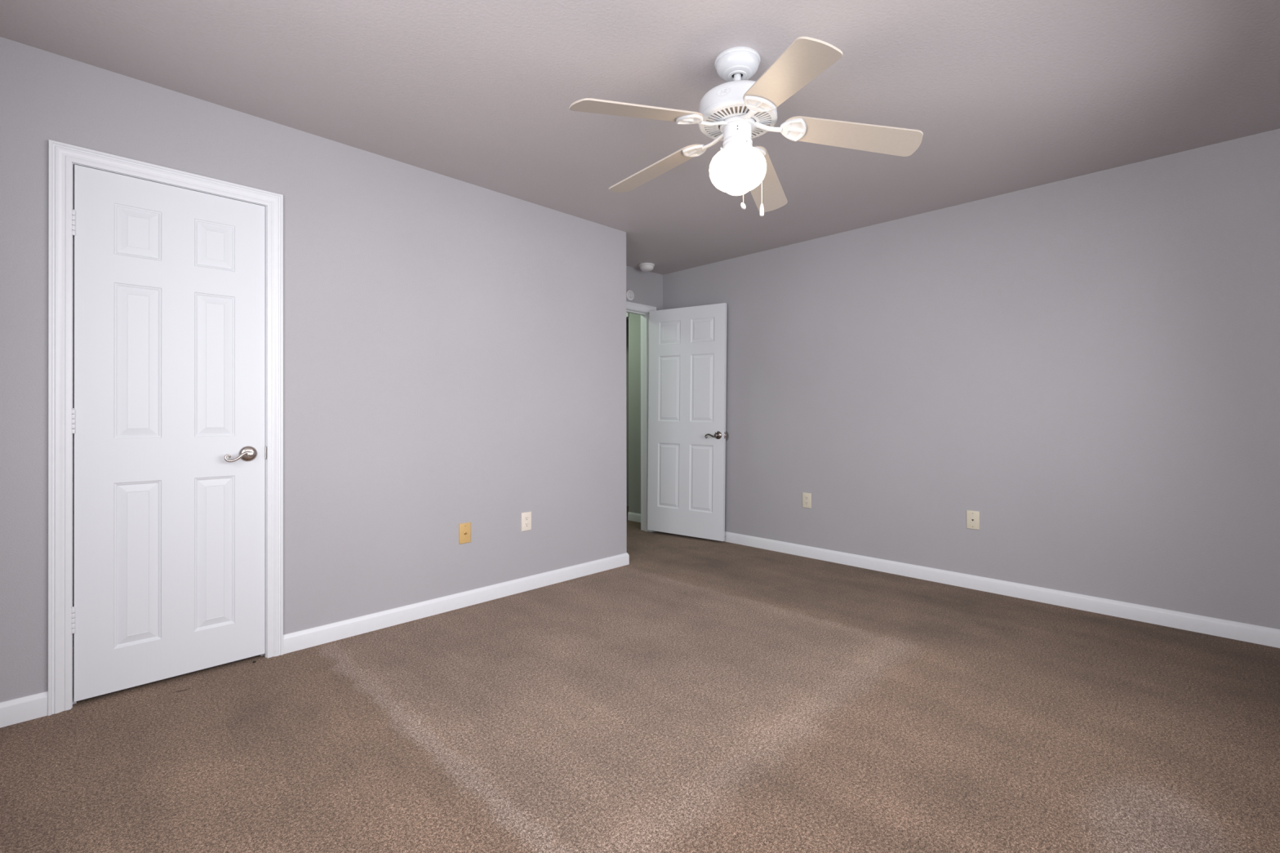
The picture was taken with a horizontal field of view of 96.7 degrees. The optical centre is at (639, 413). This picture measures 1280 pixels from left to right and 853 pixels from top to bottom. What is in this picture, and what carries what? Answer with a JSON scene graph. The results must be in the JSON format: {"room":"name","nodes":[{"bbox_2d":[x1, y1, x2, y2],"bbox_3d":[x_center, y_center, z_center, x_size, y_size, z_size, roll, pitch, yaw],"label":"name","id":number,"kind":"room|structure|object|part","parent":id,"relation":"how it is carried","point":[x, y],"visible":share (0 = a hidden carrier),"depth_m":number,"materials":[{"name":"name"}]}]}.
{"room":"empty bedroom","nodes":[
{"label":"empty bedroom","id":0,"kind":"room"},
{"bbox_2d":[0,36,626,702],"bbox_3d":[-1.556,-0.113,3.196,0.675,2.440,3.446,0,0,45],"label":"wall","id":1,"kind":"structure","parent":0,"point":[455,350],"depth_m":2.92,"materials":[{"name":"paint"}]},
{"bbox_2d":[48,139,283,715],"bbox_3d":[-1.947,0.051,2.392,0.128,2.110,0.746,0,0,45],"label":"door frame","id":2,"kind":"structure","parent":1,"relation":"attached to","point":[63,157],"depth_m":2.13,"materials":[{"name":"paint"}]},
{"bbox_2d":[71,164,266,702],"bbox_3d":[-1.909,0.073,2.351,0.091,2.026,0.627,0,0,45],"label":"door","id":3,"kind":"structure","parent":1,"relation":"in","point":[169,411],"depth_m":2.33,"materials":[{"name":"white paint"}]},
{"bbox_3d":[-1.748,0.187,2.478,0.044,0.047,0.107,0,0,45],"label":"lever","id":4,"kind":"part","parent":3,"relation":"part of","materials":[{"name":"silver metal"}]},
{"bbox_3d":[-1.739,0.179,2.526,0.014,0.069,0.069,0,0,45],"label":"handle","id":5,"kind":"part","parent":3,"relation":"part of","materials":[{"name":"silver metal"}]},
{"bbox_2d":[458,522,471,544],"bbox_3d":[-1.000,0.687,3.260,0.016,0.115,0.072,0,0,45],"label":"cable plate","id":6,"kind":"object","parent":1,"relation":"attached to","point":[464,529],"visible":1,"depth_m":3.26,"materials":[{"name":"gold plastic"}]},
{"bbox_2d":[521,511,531,531],"bbox_3d":[-0.709,0.676,3.558,0.008,0.115,0.072,0,0,45],"label":"power outlet","id":7,"kind":"object","parent":1,"relation":"attached to","point":[526,517],"visible":1,"depth_m":3.56,"materials":[{"name":"beige plastic"}]},
{"bbox_2d":[626,312,640,514],"bbox_3d":[-0.840,-0.106,6.235,2.604,2.440,2.060,0,0,45],"label":"wall","id":8,"kind":"structure","parent":0,"point":[633,321],"depth_m":5.89,"materials":[{"name":"paint"}]},
{"bbox_2d":[627,511,640,522],"bbox_3d":[0.039,1.069,5.772,0.453,0.085,0.013,0,0,45],"label":"baseboard","id":9,"kind":"structure","parent":8,"relation":"attached to","point":[633,517],"depth_m":5.86,"materials":[{"name":"paint"}]},
{"bbox_2d":[0,506,1279,852],"bbox_3d":[-0.267,1.167,3.692,7.200,0.120,6.350,0,0,45],"label":"floor","id":10,"kind":"structure","parent":0,"point":[693,695],"depth_m":1.97,"materials":[{"name":"carpet"}]},
{"bbox_2d":[0,0,1279,275],"bbox_3d":[-0.271,-1.393,3.698,7.200,0.120,6.350,0,0,45],"label":"ceiling","id":11,"kind":"structure","parent":0,"point":[1004,96],"depth_m":2.29,"materials":[{"name":"paint"}]},
{"bbox_2d":[638,262,654,271],"bbox_3d":[0.060,-1.303,5.084,0.142,0.055,0.142,0,0,45],"label":"smoke detector","id":12,"kind":"object","parent":11,"relation":"attached to","point":[646,267],"visible":1,"depth_m":5.04,"materials":[{"name":"white plastic"}]},
{"bbox_2d":[568,35,923,216],"bbox_3d":[0.329,-1.050,2.184,1.221,0.575,1.275,0,0,45],"label":"ceiling fan","id":13,"kind":"object","parent":11,"relation":"hanging from","point":[739,110],"visible":1,"depth_m":2.08,"materials":[{"name":"metal"}]},
{"bbox_3d":[0.000,-1.037,1.953,0.499,0.006,0.138,-10,17,-28],"label":"blade","id":14,"kind":"part","parent":13,"relation":"part of","materials":[{"name":"laminate"}]},
{"bbox_3d":[0.071,-1.045,2.437,0.499,0.006,0.138,-8,6,43],"label":"blade","id":15,"kind":"part","parent":13,"relation":"part of","materials":[{"name":"laminate"}]},
{"bbox_3d":[0.298,-1.069,2.225,0.126,0.024,0.032,-8,6,43],"label":"arm","id":16,"kind":"part","parent":13,"relation":"part of","materials":[{"name":"metal"}]},
{"bbox_3d":[0.272,-1.075,2.103,0.126,0.024,0.032,-10,17,-28],"label":"arm","id":17,"kind":"part","parent":13,"relation":"part of","materials":[{"name":"metal"}]},
{"bbox_3d":[0.369,-1.097,2.156,0.280,0.009,0.280,0,0,45],"label":"vent plate","id":18,"kind":"part","parent":13,"relation":"part of","materials":[{"name":"metal"}]},
{"bbox_3d":[0.370,-0.921,2.156,0.214,0.178,0.214,0,0,45],"label":"glass globe","id":19,"kind":"part","parent":13,"relation":"part of","materials":[{"name":"white glass"}]},
{"bbox_3d":[0.410,-0.824,2.258,0.024,0.027,0.027,0,0,45],"label":"pull knob","id":20,"kind":"part","parent":13,"relation":"part of","materials":[{"name":"white plastic"}]},
{"bbox_3d":[0.388,-1.080,2.057,0.032,0.024,0.126,12,8,-13],"label":"arm","id":21,"kind":"part","parent":13,"relation":"part of","materials":[{"name":"metal"}]},
{"bbox_3d":[0.471,-0.787,2.197,0.016,0.048,0.016,0,0,45],"label":"pull knob","id":22,"kind":"part","parent":13,"relation":"part of","materials":[{"name":"white plastic"}]},
{"bbox_3d":[0.472,-1.081,2.142,0.126,0.024,0.032,11,-11,7],"label":"arm","id":23,"kind":"part","parent":13,"relation":"part of","materials":[{"name":"metal"}]},
{"bbox_3d":[0.545,-1.032,2.527,0.138,0.006,0.499,-13,-15,23],"label":"blade","id":24,"kind":"part","parent":13,"relation":"part of","materials":[{"name":"laminate"}]},
{"bbox_3d":[0.446,-1.031,1.754,0.138,0.006,0.499,12,8,-13],"label":"blade","id":25,"kind":"part","parent":13,"relation":"part of","materials":[{"name":"laminate"}]},
{"bbox_3d":[0.777,-1.028,2.104,0.499,0.006,0.138,11,-11,7],"label":"blade","id":26,"kind":"part","parent":13,"relation":"part of","materials":[{"name":"laminate"}]},
{"bbox_2d":[626,265,662,310],"bbox_3d":[-1.403,-0.111,3.919,0.130,2.440,4.686,0,0,45],"label":"wall","id":27,"kind":"structure","parent":0,"point":[646,287],"depth_m":5.29,"materials":[{"name":"paint"}]},
{"bbox_2d":[626,289,634,300],"bbox_3d":[-0.090,-1.068,5.134,0.018,0.096,0.096,0,0,45],"label":"fire alarm","id":28,"kind":"object","parent":27,"relation":"attached to","point":[629,294],"visible":0.94,"depth_m":5.12,"materials":[{"name":"white plastic"}]},
{"bbox_2d":[626,301,656,532],"bbox_3d":[-0.226,0.053,5.085,0.148,2.114,0.936,0,0,45],"label":"door frame","id":29,"kind":"structure","parent":27,"relation":"attached to","point":[643,310],"depth_m":5.37,"materials":[{"name":"paint"}]},
{"bbox_2d":[647,302,727,541],"bbox_3d":[0.407,0.070,5.076,0.797,2.030,0.147,1,0,35],"label":"door","id":30,"kind":"structure","parent":27,"relation":"in","point":[687,345],"depth_m":5.05,"materials":[{"name":"white paint"}]},
{"bbox_3d":[0.612,0.194,4.870,0.118,0.042,0.044,1,0,35],"label":"lever","id":31,"kind":"part","parent":30,"relation":"part of","materials":[{"name":"silver metal"}]},
{"bbox_3d":[0.666,0.186,4.865,0.069,0.069,0.014,1,0,35],"label":"handle","id":32,"kind":"part","parent":30,"relation":"part of","materials":[{"name":"silver metal"}]},
{"bbox_2d":[662,128,1279,629],"bbox_3d":[1.784,-0.116,3.972,4.306,2.440,0.110,0,0,45],"label":"wall","id":33,"kind":"structure","parent":0,"point":[1087,366],"depth_m":3.34,"materials":[{"name":"paint"}]},
{"bbox_2d":[725,431,729,440],"bbox_3d":[0.736,0.194,4.934,0.093,0.093,0.009,0,0,45],"label":"bumper cover","id":34,"kind":"object","parent":33,"relation":"attached to","point":[727,436],"visible":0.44,"depth_m":4.91,"materials":[{"name":"grey plastic"}]},
{"bbox_2d":[283,531,1279,654],"bbox_3d":[0.130,1.061,2.388,4.196,0.085,4.466,0,0,45],"label":"baseboard","id":35,"kind":"structure","parent":33,"relation":"attached to","point":[1270,637],"depth_m":3.23,"materials":[{"name":"paint"}]},
{"bbox_2d":[802,492,811,508],"bbox_3d":[1.285,0.670,4.386,0.072,0.115,0.008,0,0,45],"label":"power outlet","id":36,"kind":"object","parent":33,"relation":"attached to","point":[806,497],"visible":1,"depth_m":4.38,"materials":[{"name":"beige plastic"}]},
{"bbox_2d":[966,510,979,529],"bbox_3d":[2.094,0.670,3.578,0.072,0.115,0.008,0,0,45],"label":"plate","id":37,"kind":"object","parent":33,"relation":"attached to","point":[972,517],"visible":1,"depth_m":3.58,"materials":[{"name":"beige plastic"}]},
{"bbox_3d":[-1.249,-0.119,0.533,3.521,2.440,0.110,0,0,45],"label":"wall","id":38,"kind":"structure","parent":0,"visible":0},
{"bbox_2d":[0,691,48,728],"bbox_3d":[-1.069,1.058,0.709,3.521,0.085,0.396,0,0,45],"label":"baseboard","id":39,"kind":"structure","parent":38,"relation":"attached to","point":[15,711],"depth_m":2.04,"materials":[{"name":"paint"}]}
]}

